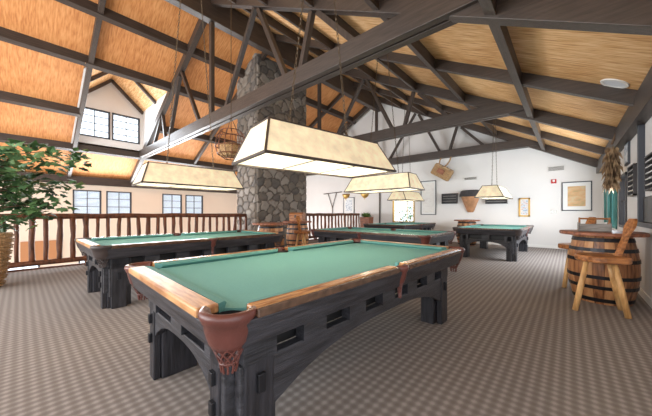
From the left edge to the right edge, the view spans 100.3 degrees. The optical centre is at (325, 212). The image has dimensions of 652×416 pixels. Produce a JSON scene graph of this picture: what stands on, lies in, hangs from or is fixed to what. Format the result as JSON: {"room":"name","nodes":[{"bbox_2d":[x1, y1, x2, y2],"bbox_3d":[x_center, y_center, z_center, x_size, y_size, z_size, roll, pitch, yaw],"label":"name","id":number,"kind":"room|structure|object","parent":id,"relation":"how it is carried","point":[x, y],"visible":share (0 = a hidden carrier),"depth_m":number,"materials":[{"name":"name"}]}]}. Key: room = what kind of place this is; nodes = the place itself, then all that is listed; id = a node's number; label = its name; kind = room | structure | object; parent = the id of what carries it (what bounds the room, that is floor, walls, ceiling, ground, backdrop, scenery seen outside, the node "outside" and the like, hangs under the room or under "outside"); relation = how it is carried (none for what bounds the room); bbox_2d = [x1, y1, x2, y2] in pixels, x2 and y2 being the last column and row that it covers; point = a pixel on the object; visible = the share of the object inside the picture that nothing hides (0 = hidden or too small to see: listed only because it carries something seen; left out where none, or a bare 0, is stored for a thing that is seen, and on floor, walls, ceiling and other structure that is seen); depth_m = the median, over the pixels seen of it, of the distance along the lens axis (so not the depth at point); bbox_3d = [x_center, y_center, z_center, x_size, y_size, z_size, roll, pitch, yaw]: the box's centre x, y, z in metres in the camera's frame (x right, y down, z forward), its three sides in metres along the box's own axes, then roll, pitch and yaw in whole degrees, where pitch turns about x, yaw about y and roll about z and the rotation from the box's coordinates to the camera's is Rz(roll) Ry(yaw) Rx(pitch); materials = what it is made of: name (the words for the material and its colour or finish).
{"room":"games hall","nodes":[
{"label":"games hall","id":0,"kind":"room"},
{"bbox_2d":[78,83,142,151],"bbox_3d":[-8.412,-3.800,10.630,0.100,2.800,2.100,0,0,42],"label":"wall","id":1,"kind":"structure","parent":0,"point":[108,97],"depth_m":10.61,"materials":[{"name":"paint"}]},
{"bbox_2d":[80,107,109,139],"bbox_3d":[-8.730,-3.385,10.257,0.120,1.070,0.920,0,0,42],"label":"window","id":2,"kind":"structure","parent":1,"relation":"in","point":[95,122],"depth_m":10.28,"materials":[{"name":"grey glass"}]},
{"bbox_2d":[112,113,139,143],"bbox_3d":[-8.079,-3.385,10.989,0.120,1.070,0.920,0,0,42],"label":"window","id":3,"kind":"structure","parent":1,"relation":"in","point":[125,128],"depth_m":10.98,"materials":[{"name":"grey glass"}]},
{"bbox_2d":[71,67,165,145],"bbox_3d":[-7.142,-3.800,9.499,3.500,2.800,2.300,0,0,42],"label":"wall","id":4,"kind":"structure","parent":0,"point":[149,116],"depth_m":10.52,"materials":[{"name":"paint"}]},
{"bbox_2d":[0,172,237,266],"bbox_3d":[-9.343,1.330,12.328,0.150,5.740,18.000,0,0,42],"label":"wall","id":5,"kind":"structure","parent":0,"point":[144,200],"depth_m":12.62,"materials":[{"name":"paint"}]},
{"bbox_2d":[9,265,39,269],"bbox_3d":[-11.411,2.875,9.952,0.120,1.850,1.300,0,0,42],"label":"window","id":6,"kind":"structure","parent":5,"relation":"in","point":[38,265],"depth_m":10.16,"materials":[{"name":"grey"}]},
{"bbox_2d":[20,240,56,261],"bbox_3d":[-10.890,1.495,10.425,0.050,0.850,1.100,0,0,42],"label":"wood panel","id":7,"kind":"object","parent":5,"relation":"attached to","point":[52,254],"visible":0.43,"depth_m":10.34,"materials":[{"name":"brown"}]},
{"bbox_2d":[73,189,100,213],"bbox_3d":[-10.075,-0.440,11.474,0.148,1.040,0.910,0,0,42],"label":"window","id":8,"kind":"structure","parent":5,"relation":"in","point":[87,201],"depth_m":11.46,"materials":[{"name":"grey glass"}]},
{"bbox_2d":[106,191,131,213],"bbox_3d":[-9.354,-0.440,12.284,0.148,1.040,0.920,0,0,42],"label":"window","id":9,"kind":"structure","parent":5,"relation":"in","point":[116,202],"depth_m":12.26,"materials":[{"name":"grey glass"}]},
{"bbox_2d":[1,172,236,193],"bbox_3d":[-8.230,-1.340,13.346,0.160,0.320,15.000,0,0,42],"label":"wall plate","id":10,"kind":"object","parent":5,"relation":"attached to","point":[86,180],"visible":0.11,"depth_m":11.61,"materials":[{"name":"grey wood"}]},
{"bbox_2d":[162,194,181,213],"bbox_3d":[-7.892,-0.440,13.928,0.148,1.040,0.920,0,0,42],"label":"window","id":11,"kind":"structure","parent":5,"relation":"in","point":[171,203],"depth_m":13.90,"materials":[{"name":"grey glass"}]},
{"bbox_2d":[185,195,202,213],"bbox_3d":[-7.161,-0.440,14.750,0.148,1.040,0.920,0,0,42],"label":"window","id":12,"kind":"structure","parent":5,"relation":"in","point":[193,203],"depth_m":14.74,"materials":[{"name":"grey glass"}]},
{"bbox_2d":[83,66,166,111],"bbox_3d":[-7.198,-4.684,9.549,3.750,1.192,2.340,0,0,42],"label":"ceiling","id":13,"kind":"structure","parent":0,"point":[129,87],"depth_m":10.25,"materials":[{"name":"beige wood"}]},
{"bbox_2d":[88,79,143,113],"bbox_3d":[-8.300,-4.631,10.530,0.090,1.089,2.170,0,0,42],"label":"ceiling beam","id":14,"kind":"object","parent":13,"relation":"attached to","point":[113,82],"visible":0.82,"depth_m":10.62,"materials":[{"name":"wood"}]},
{"bbox_2d":[90,72,155,104],"bbox_3d":[-7.104,-4.631,9.466,0.090,1.089,2.170,0,0,42],"label":"ceiling beam","id":15,"kind":"object","parent":13,"relation":"attached to","point":[101,74],"visible":0.43,"depth_m":9.82,"materials":[{"name":"wood"}]},
{"bbox_2d":[0,0,363,179],"bbox_3d":[-5.376,-3.656,10.807,8.200,4.487,15.000,0,0,42],"label":"ceiling","id":16,"kind":"structure","parent":0,"point":[23,71],"depth_m":7.98,"materials":[{"name":"brown wood"}]},
{"bbox_2d":[67,0,105,177],"bbox_3d":[-4.440,-3.587,5.691,15.800,4.422,0.110,0,0,42],"label":"ceiling beam","id":17,"kind":"object","parent":16,"relation":"attached to","point":[101,3],"visible":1,"depth_m":7.75,"materials":[{"name":"wood"}]},
{"bbox_2d":[0,26,224,106],"bbox_3d":[-4.405,-4.189,9.943,0.110,0.284,15.000,0,0,42],"label":"purlin","id":18,"kind":"object","parent":16,"relation":"attached to","point":[6,35],"visible":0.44,"depth_m":7.49,"materials":[{"name":"brown wood"}]},
{"bbox_2d":[0,90,235,144],"bbox_3d":[-5.750,-3.227,11.139,0.110,0.284,15.000,0,0,42],"label":"purlin","id":19,"kind":"object","parent":16,"relation":"attached to","point":[6,97],"visible":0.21,"depth_m":8.16,"materials":[{"name":"grey wood"}]},
{"bbox_2d":[0,133,237,171],"bbox_3d":[-6.945,-2.370,12.203,0.110,0.284,15.000,0,0,42],"label":"purlin","id":20,"kind":"object","parent":16,"relation":"attached to","point":[60,145],"visible":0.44,"depth_m":10.54,"materials":[{"name":"wood"}]},
{"bbox_2d":[55,0,355,124],"bbox_3d":[-3.397,-4.912,9.045,0.110,0.284,15.000,0,0,42],"label":"purlin","id":21,"kind":"object","parent":16,"relation":"attached to","point":[89,7],"visible":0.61,"depth_m":7.48,"materials":[{"name":"brown wood"}]},
{"bbox_2d":[165,0,380,111],"bbox_3d":[-2.313,-5.405,8.081,0.220,0.650,15.000,0,0,42],"label":"ridge beam","id":22,"kind":"structure","parent":16,"relation":"attached to","point":[231,21],"depth_m":8.15,"materials":[{"name":"brown wood"}]},
{"bbox_2d":[130,0,651,183],"bbox_3d":[-3.045,-3.557,7.260,15.800,4.480,0.260,0,0,42],"label":"roof truss","id":23,"kind":"object","parent":16,"relation":"attached to","point":[410,21],"visible":0.87,"depth_m":4.07,"materials":[{"name":"wood"}]},
{"bbox_2d":[193,34,637,163],"bbox_3d":[-1.649,-3.587,8.829,15.800,4.422,0.110,0,0,42],"label":"roof truss","id":24,"kind":"object","parent":16,"relation":"attached to","point":[624,96],"visible":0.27,"depth_m":4.58,"materials":[{"name":"grey wood"}]},
{"bbox_2d":[233,68,616,171],"bbox_3d":[-0.253,-3.557,10.397,15.800,4.480,0.260,0,0,42],"label":"roof truss","id":25,"kind":"object","parent":16,"relation":"attached to","point":[486,109],"visible":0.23,"depth_m":7.22,"materials":[{"name":"grey wood"}]},
{"bbox_2d":[306,96,597,175],"bbox_3d":[2.506,-3.557,13.498,15.800,4.480,0.260,0,0,42],"label":"roof truss","id":26,"kind":"object","parent":16,"relation":"attached to","point":[512,142],"visible":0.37,"depth_m":10.59,"materials":[{"name":"grey wood"}]},
{"bbox_2d":[431,157,453,180],"bbox_3d":[4.846,-1.921,11.388,0.887,1.214,0.318,0,0,42],"label":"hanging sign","id":27,"kind":"object","parent":26,"relation":"hanging from","point":[441,171],"visible":0.88,"depth_m":11.24,"materials":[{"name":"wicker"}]},
{"bbox_2d":[309,81,604,154],"bbox_3d":[1.143,-3.587,11.966,15.800,4.422,0.110,0,0,42],"label":"ceiling beam","id":28,"kind":"object","parent":16,"relation":"attached to","point":[593,148],"visible":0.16,"depth_m":8.00,"materials":[{"name":"grey wood"}]},
{"bbox_2d":[0,240,651,415],"bbox_3d":[-0.807,1.325,4.734,9.400,0.250,18.000,0,0,42],"label":"floor","id":29,"kind":"structure","parent":0,"point":[512,341],"depth_m":2.21,"materials":[{"name":"carpet"}]},
{"bbox_2d":[0,232,14,286],"bbox_3d":[-5.472,0.763,4.306,0.738,0.874,0.739,0,0,42],"label":"basket","id":30,"kind":"object","parent":29,"relation":"on","point":[6,238],"depth_m":4.40,"materials":[{"name":"wicker"}]},
{"bbox_2d":[0,138,91,286],"bbox_3d":[-5.327,-0.021,4.322,2.488,2.442,2.116,0,0,0],"label":"potted tree","id":31,"kind":"object","parent":29,"relation":"on","point":[21,187],"visible":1,"depth_m":4.53,"materials":[{"name":"green plant"}]},
{"bbox_2d":[0,213,247,268],"bbox_3d":[-4.955,0.605,6.842,0.150,1.199,6.785,0,0,42],"label":"log railing","id":32,"kind":"object","parent":29,"relation":"on","point":[72,218],"visible":0.65,"depth_m":6.19,"materials":[{"name":"brown wood"}]},
{"bbox_2d":[6,239,317,272],"bbox_3d":[-4.338,1.410,7.875,0.050,0.480,18.000,0,0,42],"label":"trim","id":33,"kind":"structure","parent":29,"relation":"attached to","point":[310,239],"depth_m":5.91,"materials":[{"name":"brown wood"}]},
{"bbox_2d":[74,230,283,308],"bbox_3d":[-2.331,0.794,4.751,1.634,0.812,2.914,0,0,42],"label":"pool table","id":34,"kind":"object","parent":29,"relation":"on","point":[107,257],"visible":0.91,"depth_m":3.95,"materials":[{"name":"fabric"}]},
{"bbox_2d":[86,239,104,245],"bbox_3d":[-3.206,0.416,3.768,1.220,0.044,0.058,0,0,42],"label":"cushion","id":35,"kind":"object","parent":34,"relation":"on","point":[99,244],"depth_m":3.61,"materials":[{"name":"green fabric"}]},
{"bbox_2d":[91,234,172,240],"bbox_3d":[-3.271,0.416,4.697,0.058,0.044,1.190,0,0,42],"label":"cushion","id":36,"kind":"object","parent":34,"relation":"on","point":[155,235],"depth_m":4.62,"materials":[{"name":"green fabric"}]},
{"bbox_2d":[181,230,236,235],"bbox_3d":[-2.387,0.416,5.691,0.058,0.044,1.190,0,0,42],"label":"cushion","id":37,"kind":"object","parent":34,"relation":"on","point":[232,231],"depth_m":5.62,"materials":[{"name":"green fabric"}]},
{"bbox_2d":[241,230,273,233],"bbox_3d":[-1.457,0.416,5.734,1.220,0.044,0.058,0,0,42],"label":"cushion","id":38,"kind":"object","parent":34,"relation":"on","point":[243,231],"depth_m":5.76,"materials":[{"name":"green fabric"}]},
{"bbox_2d":[252,222,287,246],"bbox_3d":[-1.435,0.728,7.015,0.870,0.945,0.901,0,0,42],"label":"table","id":39,"kind":"object","parent":29,"relation":"on","point":[277,227],"visible":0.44,"depth_m":6.74,"materials":[{"name":"brown wood"}]},
{"bbox_2d":[237,53,305,244],"bbox_3d":[-2.017,-2.099,10.402,1.258,6.599,2.378,0,0,42],"label":"stone chimney","id":40,"kind":"object","parent":29,"relation":"on","point":[267,195],"visible":0.52,"depth_m":9.65,"materials":[{"name":"grey stone"}]},
{"bbox_2d":[124,239,464,415],"bbox_3d":[0.019,0.794,2.579,1.634,0.812,2.914,0,0,44],"label":"pool table","id":41,"kind":"object","parent":29,"relation":"on","point":[227,314],"visible":1,"depth_m":1.63,"materials":[{"name":"fabric"}]},
{"bbox_2d":[145,266,226,312],"bbox_3d":[-0.888,0.416,1.627,1.220,0.044,0.058,0,0,44],"label":"cushion","id":42,"kind":"object","parent":41,"relation":"on","point":[221,306],"depth_m":1.39,"materials":[{"name":"green fabric"}]},
{"bbox_2d":[155,249,277,268],"bbox_3d":[-0.921,0.416,2.557,0.058,0.044,1.190,0,0,44],"label":"cushion","id":43,"kind":"object","parent":41,"relation":"on","point":[215,258],"depth_m":2.44,"materials":[{"name":"green fabric"}]},
{"bbox_2d":[247,265,388,303],"bbox_3d":[0.043,0.416,1.639,0.058,0.044,1.190,0,0,44],"label":"cushion","id":44,"kind":"object","parent":41,"relation":"on","point":[326,281],"depth_m":1.48,"materials":[{"name":"green fabric"}]},
{"bbox_2d":[288,240,352,250],"bbox_3d":[-0.004,0.416,3.520,0.058,0.044,1.190,0,0,44],"label":"cushion","id":45,"kind":"object","parent":41,"relation":"on","point":[337,243],"depth_m":3.43,"materials":[{"name":"green fabric"}]},
{"bbox_2d":[361,240,446,250],"bbox_3d":[0.927,0.416,3.532,1.220,0.044,0.058,0,0,44],"label":"cushion","id":46,"kind":"object","parent":41,"relation":"on","point":[393,244],"depth_m":3.44,"materials":[{"name":"green fabric"}]},
{"bbox_2d":[395,249,448,266],"bbox_3d":[0.960,0.416,2.602,0.058,0.044,1.190,0,0,44],"label":"cushion","id":47,"kind":"object","parent":41,"relation":"on","point":[399,262],"depth_m":2.41,"materials":[{"name":"green fabric"}]},
{"bbox_2d":[283,221,311,245],"bbox_3d":[-0.914,0.728,8.653,0.870,0.945,0.901,0,0,42],"label":"table","id":48,"kind":"object","parent":29,"relation":"on","point":[292,226],"visible":0.66,"depth_m":8.34,"materials":[{"name":"brown wood"}]},
{"bbox_2d":[289,213,305,220],"bbox_3d":[-0.909,0.120,8.635,0.460,0.270,0.303,0,0,19],"label":"wooden chest","id":49,"kind":"object","parent":48,"relation":"on","point":[292,216],"visible":0.88,"depth_m":8.53,"materials":[{"name":"brown wood"}]},
{"bbox_2d":[294,215,310,244],"bbox_3d":[-0.681,0.638,7.822,0.470,1.142,0.618,0,0,20],"label":"stool","id":50,"kind":"object","parent":29,"relation":"on","point":[298,219],"visible":0.88,"depth_m":7.66,"materials":[{"name":"brown wood"}]},
{"bbox_2d":[306,213,359,238],"bbox_3d":[0.362,0.602,12.816,0.150,1.204,4.272,0,0,42],"label":"log railing","id":51,"kind":"object","parent":29,"relation":"on","point":[313,215],"visible":0.59,"depth_m":12.68,"materials":[{"name":"wood"}]},
{"bbox_2d":[360,213,372,226],"bbox_3d":[1.998,0.573,13.428,0.610,1.254,0.610,0,0,42],"label":"planter box","id":52,"kind":"object","parent":29,"relation":"on","point":[365,219],"visible":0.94,"depth_m":13.28,"materials":[{"name":"red wood"}]},
{"bbox_2d":[310,227,455,245],"bbox_3d":[1.197,0.794,6.190,2.914,0.812,1.634,0,0,42],"label":"pool table","id":53,"kind":"object","parent":29,"relation":"on","point":[429,237],"visible":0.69,"depth_m":5.74,"materials":[{"name":"fabric"}]},
{"bbox_2d":[319,227,347,229],"bbox_3d":[0.214,0.416,7.064,0.058,0.044,1.220,0,0,42],"label":"cushion","id":54,"kind":"object","parent":53,"relation":"on","point":[340,228],"depth_m":7.08,"materials":[{"name":"green fabric"}]},
{"bbox_2d":[352,227,390,230],"bbox_3d":[1.143,0.416,7.129,1.190,0.044,0.058,0,0,42],"label":"cushion","id":55,"kind":"object","parent":53,"relation":"on","point":[385,229],"depth_m":7.05,"materials":[{"name":"green fabric"}]},
{"bbox_2d":[396,229,445,232],"bbox_3d":[2.136,0.416,6.245,1.190,0.044,0.058,0,0,42],"label":"cushion","id":56,"kind":"object","parent":53,"relation":"on","point":[406,230],"depth_m":6.20,"materials":[{"name":"green fabric"}]},
{"bbox_2d":[363,222,435,229],"bbox_3d":[2.855,0.794,10.310,1.634,0.812,2.914,0,0,42],"label":"pool table","id":57,"kind":"object","parent":29,"relation":"on","point":[392,225],"visible":0.53,"depth_m":9.67,"materials":[{"name":"fabric"}]},
{"bbox_2d":[454,219,479,245],"bbox_3d":[5.309,0.728,10.277,0.870,0.945,0.901,0,0,42],"label":"table","id":58,"kind":"object","parent":29,"relation":"on","point":[461,222],"visible":0.43,"depth_m":10.02,"materials":[{"name":"brown wood"}]},
{"bbox_2d":[452,224,533,261],"bbox_3d":[5.020,0.794,8.049,1.634,0.812,2.914,0,0,42],"label":"pool table","id":59,"kind":"object","parent":29,"relation":"on","point":[510,237],"visible":0.99,"depth_m":7.20,"materials":[{"name":"wood"}]},
{"bbox_2d":[483,224,525,226],"bbox_3d":[5.894,0.416,9.032,1.220,0.044,0.058,0,0,42],"label":"cushion","id":60,"kind":"object","parent":59,"relation":"on","point":[483,224],"depth_m":9.00,"materials":[{"name":"green fabric"}]},
{"bbox_2d":[558,217,596,287],"bbox_3d":[4.107,0.638,4.436,0.618,1.142,0.470,0,0,-10],"label":"stool","id":61,"kind":"object","parent":29,"relation":"on","point":[560,245],"visible":0.3,"depth_m":4.39,"materials":[{"name":"brown wood"}]},
{"bbox_2d":[559,230,649,306],"bbox_3d":[3.811,0.728,3.780,0.870,0.945,0.901,0,0,42],"label":"table","id":62,"kind":"object","parent":29,"relation":"on","point":[597,289],"visible":0.73,"depth_m":3.54,"materials":[{"name":"brown wood"}]},
{"bbox_2d":[577,218,611,231],"bbox_3d":[3.738,0.160,3.795,0.320,0.190,0.180,0,0,36],"label":"wooden caddy","id":63,"kind":"object","parent":62,"relation":"on","point":[607,227],"visible":0.92,"depth_m":3.73,"materials":[{"name":"grey wood"}]},
{"bbox_2d":[572,219,637,318],"bbox_3d":[3.353,0.638,3.299,0.618,1.142,0.470,0,0,16],"label":"stool","id":64,"kind":"object","parent":29,"relation":"on","point":[612,261],"visible":0.99,"depth_m":3.22,"materials":[{"name":"brown wood"}]},
{"bbox_2d":[234,8,651,158],"bbox_3d":[0.713,-3.683,5.389,8.100,4.434,15.000,0,0,42],"label":"ceiling","id":65,"kind":"structure","parent":0,"point":[584,56],"depth_m":4.39,"materials":[{"name":"beige wood"}]},
{"bbox_2d":[131,0,243,190],"bbox_3d":[-2.313,-2.507,4.681,1.596,4.147,0.715,0,0,-45],"label":"pendant lamp","id":66,"kind":"object","parent":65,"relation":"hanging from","point":[150,174],"visible":1,"depth_m":4.48,"materials":[{"name":"beige fabric"}]},
{"bbox_2d":[214,118,244,159],"bbox_3d":[-1.659,-2.649,4.755,0.545,3.414,0.545,0,0,42],"label":"wire basket","id":67,"kind":"object","parent":65,"relation":"hanging from","point":[228,149],"visible":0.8,"depth_m":4.60,"materials":[{"name":"brown"}]},
{"bbox_2d":[231,0,396,177],"bbox_3d":[-0.058,-1.734,2.809,1.596,2.559,0.715,0,0,-39],"label":"pendant lamp","id":68,"kind":"object","parent":65,"relation":"hanging from","point":[272,143],"visible":1,"depth_m":2.60,"materials":[{"name":"beige"}]},
{"bbox_2d":[229,0,400,107],"bbox_3d":[-1.342,-4.992,7.217,0.110,0.284,15.000,0,0,42],"label":"purlin","id":69,"kind":"object","parent":65,"relation":"attached to","point":[273,23],"visible":0.56,"depth_m":7.65,"materials":[{"name":"wood"}]},
{"bbox_2d":[258,0,426,114],"bbox_3d":[-0.446,-4.350,6.420,0.110,0.284,15.000,0,0,42],"label":"purlin","id":70,"kind":"object","parent":65,"relation":"attached to","point":[290,17],"visible":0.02,"depth_m":6.85,"materials":[{"name":"wood"}]},
{"bbox_2d":[301,0,451,113],"bbox_3d":[0.526,-3.655,5.556,0.110,0.284,15.000,0,0,42],"label":"purlin","id":71,"kind":"object","parent":65,"relation":"attached to","point":[393,68],"visible":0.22,"depth_m":6.69,"materials":[{"name":"brown wood"}]},
{"bbox_2d":[344,55,424,193],"bbox_3d":[1.233,-2.065,5.930,1.596,3.192,0.715,0,0,42],"label":"pendant lamp","id":72,"kind":"object","parent":65,"relation":"hanging from","point":[403,181],"visible":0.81,"depth_m":5.71,"materials":[{"name":"beige fabric"}]},
{"bbox_2d":[387,95,423,201],"bbox_3d":[2.946,-2.400,9.961,0.715,3.912,1.596,0,0,42],"label":"pendant lamp","id":73,"kind":"object","parent":65,"relation":"hanging from","point":[409,196],"visible":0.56,"depth_m":9.66,"materials":[{"name":"beige fabric"}]},
{"bbox_2d":[364,0,496,135],"bbox_3d":[1.482,-2.970,4.705,0.110,0.284,15.000,0,0,42],"label":"purlin","id":74,"kind":"object","parent":65,"relation":"attached to","point":[417,47],"visible":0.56,"depth_m":5.36,"materials":[{"name":"wood"}]},
{"bbox_2d":[474,120,512,199],"bbox_3d":[4.971,-1.644,8.025,0.715,2.429,1.596,0,0,42],"label":"pendant lamp","id":75,"kind":"object","parent":65,"relation":"hanging from","point":[487,192],"visible":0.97,"depth_m":7.59,"materials":[{"name":"beige"}]},
{"bbox_2d":[478,0,544,150],"bbox_3d":[2.528,-2.221,3.774,0.110,0.284,15.000,0,0,42],"label":"purlin","id":76,"kind":"object","parent":65,"relation":"attached to","point":[501,35],"visible":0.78,"depth_m":3.84,"materials":[{"name":"brown wood"}]},
{"bbox_2d":[600,79,629,88],"bbox_3d":[3.894,-1.749,3.670,0.308,0.161,0.274,0,0,-43],"label":"ceiling speaker","id":77,"kind":"object","parent":65,"relation":"attached to","point":[616,83],"visible":1,"depth_m":3.65,"materials":[{"name":"white paint"}]},
{"bbox_2d":[306,103,602,245],"bbox_3d":[2.684,-0.810,13.774,15.900,10.020,0.150,0,0,42],"label":"wall","id":78,"kind":"structure","parent":0,"point":[523,172],"depth_m":10.81,"materials":[{"name":"paint"}]},
{"bbox_2d":[326,192,339,212],"bbox_3d":[0.367,-0.426,15.682,1.362,1.552,0.044,0,0,42],"label":"pole","id":79,"kind":"object","parent":78,"relation":"attached to","point":[334,192],"visible":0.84,"depth_m":15.67,"materials":[{"name":"grey metal"}]},
{"bbox_2d":[343,197,353,212],"bbox_3d":[1.251,-0.405,14.923,0.730,0.910,0.031,0,0,42],"label":"framed picture","id":80,"kind":"object","parent":78,"relation":"attached to","point":[348,204],"visible":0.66,"depth_m":14.93,"materials":[{"name":"grey paper"}]},
{"bbox_2d":[379,193,380,222],"bbox_3d":[2.693,-0.100,13.633,0.060,1.900,0.050,0,0,42],"label":"wall post","id":81,"kind":"object","parent":78,"relation":"attached to","point":[379,193],"visible":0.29,"depth_m":13.62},
{"bbox_2d":[392,201,414,221],"bbox_3d":[3.670,-0.100,12.850,1.100,1.100,0.120,0,0,42],"label":"window","id":82,"kind":"structure","parent":78,"relation":"in","point":[401,211],"depth_m":12.86,"materials":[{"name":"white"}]},
{"bbox_2d":[421,180,435,214],"bbox_3d":[4.519,-0.670,12.015,0.680,1.500,0.031,0,0,42],"label":"framed picture","id":83,"kind":"object","parent":78,"relation":"attached to","point":[428,206],"visible":0.85,"depth_m":11.99,"materials":[{"name":"grey paper"}]},
{"bbox_2d":[442,193,457,203],"bbox_3d":[5.162,-0.600,11.369,0.600,0.420,0.140,0,0,42],"label":"ball rack","id":84,"kind":"object","parent":78,"relation":"attached to","point":[452,198],"visible":1,"depth_m":11.37,"materials":[{"name":"grey wood"}]},
{"bbox_2d":[459,190,478,211],"bbox_3d":[5.686,-0.475,10.784,0.820,0.890,0.308,0,0,42],"label":"bucket","id":85,"kind":"object","parent":78,"relation":"attached to","point":[467,196],"visible":0.94,"depth_m":10.74,"materials":[{"name":"orange wood"}]},
{"bbox_2d":[459,190,478,196],"bbox_3d":[5.686,-0.785,10.784,0.820,0.270,0.308,0,0,42],"label":"hood","id":86,"kind":"object","parent":85,"relation":"attached to","point":[465,193],"depth_m":10.69,"materials":[{"name":"black metal"}]},
{"bbox_2d":[464,176,476,180],"bbox_3d":[5.788,-1.380,10.899,0.480,0.140,0.020,0,0,42],"label":"air vent","id":87,"kind":"object","parent":78,"relation":"in","point":[475,177],"visible":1,"depth_m":10.90,"materials":[{"name":"grey metal"}]},
{"bbox_2d":[485,199,507,203],"bbox_3d":[6.418,-0.520,10.252,0.700,0.340,0.140,0,0,42],"label":"ball rack","id":88,"kind":"object","parent":78,"relation":"attached to","point":[499,201],"visible":0.4,"depth_m":10.23,"materials":[{"name":"grey wood"}]},
{"bbox_2d":[452,239,560,248],"bbox_3d":[5.114,1.150,11.502,9.250,0.100,0.015,0,0,42],"label":"trim","id":89,"kind":"structure","parent":78,"relation":"attached to","point":[454,240],"depth_m":9.51,"materials":[{"name":"white paint"}]},
{"bbox_2d":[519,198,529,216],"bbox_3d":[7.093,-0.205,9.725,0.330,0.670,0.031,0,0,42],"label":"framed picture","id":90,"kind":"object","parent":78,"relation":"attached to","point":[524,203],"visible":1,"depth_m":9.72,"materials":[{"name":"brown"}]},
{"bbox_2d":[548,165,564,171],"bbox_3d":[7.746,-1.500,9.157,0.440,0.180,0.020,0,0,42],"label":"air vent","id":91,"kind":"object","parent":78,"relation":"in","point":[557,169],"visible":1,"depth_m":9.14,"materials":[{"name":"grey metal"}]},
{"bbox_2d":[562,181,591,210],"bbox_3d":[8.117,-0.545,8.814,0.730,0.950,0.031,0,0,42],"label":"framed picture","id":92,"kind":"object","parent":78,"relation":"attached to","point":[576,196],"visible":1,"depth_m":8.80,"materials":[{"name":"grey paper"}]},
{"bbox_2d":[603,117,651,298],"bbox_3d":[4.974,-0.197,4.275,0.150,2.794,11.000,0,0,42],"label":"wall","id":93,"kind":"structure","parent":0,"point":[644,245],"depth_m":3.91,"materials":[{"name":"paint"}]},
{"bbox_2d":[604,190,606,221],"bbox_3d":[7.541,-0.200,7.345,0.054,0.900,0.100,0,0,42],"label":"curtain","id":94,"kind":"object","parent":93,"relation":"hanging from","point":[605,195],"visible":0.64,"depth_m":7.31,"materials":[{"name":"teal fabric"}]},
{"bbox_2d":[608,191,610,217],"bbox_3d":[6.856,-0.200,6.575,0.054,0.900,0.100,0,0,42],"label":"curtain","id":95,"kind":"object","parent":93,"relation":"hanging from","point":[609,195],"visible":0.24,"depth_m":6.54,"materials":[{"name":"teal fabric"}]},
{"bbox_2d":[607,190,611,222],"bbox_3d":[7.258,-0.200,6.894,0.120,1.100,0.850,0,0,42],"label":"window","id":96,"kind":"structure","parent":93,"relation":"in","point":[607,190],"depth_m":6.61,"materials":[{"name":"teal glass"}]},
{"bbox_2d":[598,134,624,194],"bbox_3d":[5.403,-0.938,5.152,0.291,1.230,0.340,0,0,1],"label":"bundle","id":97,"kind":"object","parent":93,"relation":"hanging from","point":[612,166],"visible":1,"depth_m":5.10,"materials":[{"name":"plant"}]},
{"bbox_2d":[612,191,616,228],"bbox_3d":[6.610,-0.200,6.166,0.120,1.100,0.800,0,0,42],"label":"window","id":98,"kind":"structure","parent":93,"relation":"in","point":[613,226],"depth_m":6.46,"materials":[{"name":"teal glass"}]},
{"bbox_2d":[613,189,616,224],"bbox_3d":[6.212,-0.200,5.851,0.054,0.900,0.100,0,0,42],"label":"curtain","id":99,"kind":"object","parent":93,"relation":"hanging from","point":[615,191],"visible":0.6,"depth_m":5.82,"materials":[{"name":"teal fabric"}]},
{"bbox_2d":[619,172,626,227],"bbox_3d":[5.779,-0.235,5.232,0.120,1.030,0.900,0,0,42],"label":"window","id":100,"kind":"structure","parent":93,"relation":"in","point":[623,185],"depth_m":5.51,"materials":[{"name":"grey glass"}]},
{"bbox_2d":[596,66,651,173],"bbox_3d":[4.866,-1.393,4.371,0.140,0.320,11.000,0,0,42],"label":"wall plate","id":101,"kind":"object","parent":93,"relation":"attached to","point":[640,113],"visible":0.67,"depth_m":3.73,"materials":[{"name":"grey wood"}]},
{"bbox_2d":[624,141,629,165],"bbox_3d":[5.338,-1.050,4.821,0.034,0.400,0.400,0,0,42],"label":"framed picture","id":102,"kind":"object","parent":93,"relation":"attached to","point":[627,145],"visible":0.82,"depth_m":4.77,"materials":[{"name":"grey"}]},
{"bbox_2d":[627,163,636,196],"bbox_3d":[4.841,-0.510,4.286,0.065,0.480,0.540,0,0,42],"label":"ball rack","id":103,"kind":"object","parent":93,"relation":"attached to","point":[632,169],"visible":0.82,"depth_m":4.31,"materials":[{"name":"black wood"}]},
{"bbox_2d":[628,169,632,191],"bbox_3d":[4.843,-0.510,4.285,0.060,0.338,0.500,0,0,42],"label":"shelf","id":104,"kind":"object","parent":103,"relation":"attached to","point":[630,172],"depth_m":4.45,"materials":[{"name":"black wood"}]},
{"bbox_2d":[637,124,651,228],"bbox_3d":[4.017,-0.670,3.386,0.100,1.700,1.280,0,0,42],"label":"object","id":105,"kind":"object","parent":93,"relation":"attached to","point":[644,204],"visible":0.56,"depth_m":3.79,"materials":[{"name":"grey wood"}]},
{"bbox_2d":[638,287,651,307],"bbox_3d":[4.913,1.150,4.329,0.015,0.100,11.000,0,0,42],"label":"trim","id":106,"kind":"structure","parent":93,"relation":"attached to","point":[648,300],"depth_m":3.69,"materials":[{"name":"white paint"}]},
{"bbox_2d":[644,152,651,190],"bbox_3d":[3.963,-0.500,3.300,0.065,0.440,0.520,0,0,42],"label":"ball rack","id":107,"kind":"object","parent":93,"relation":"attached to","point":[647,159],"visible":1,"depth_m":3.46,"materials":[{"name":"black wood"}]},
{"bbox_2d":[645,158,651,185],"bbox_3d":[3.965,-0.500,3.298,0.060,0.311,0.480,0,0,42],"label":"shelf","id":108,"kind":"object","parent":107,"relation":"attached to","point":[648,163],"depth_m":3.45,"materials":[{"name":"black wood"}]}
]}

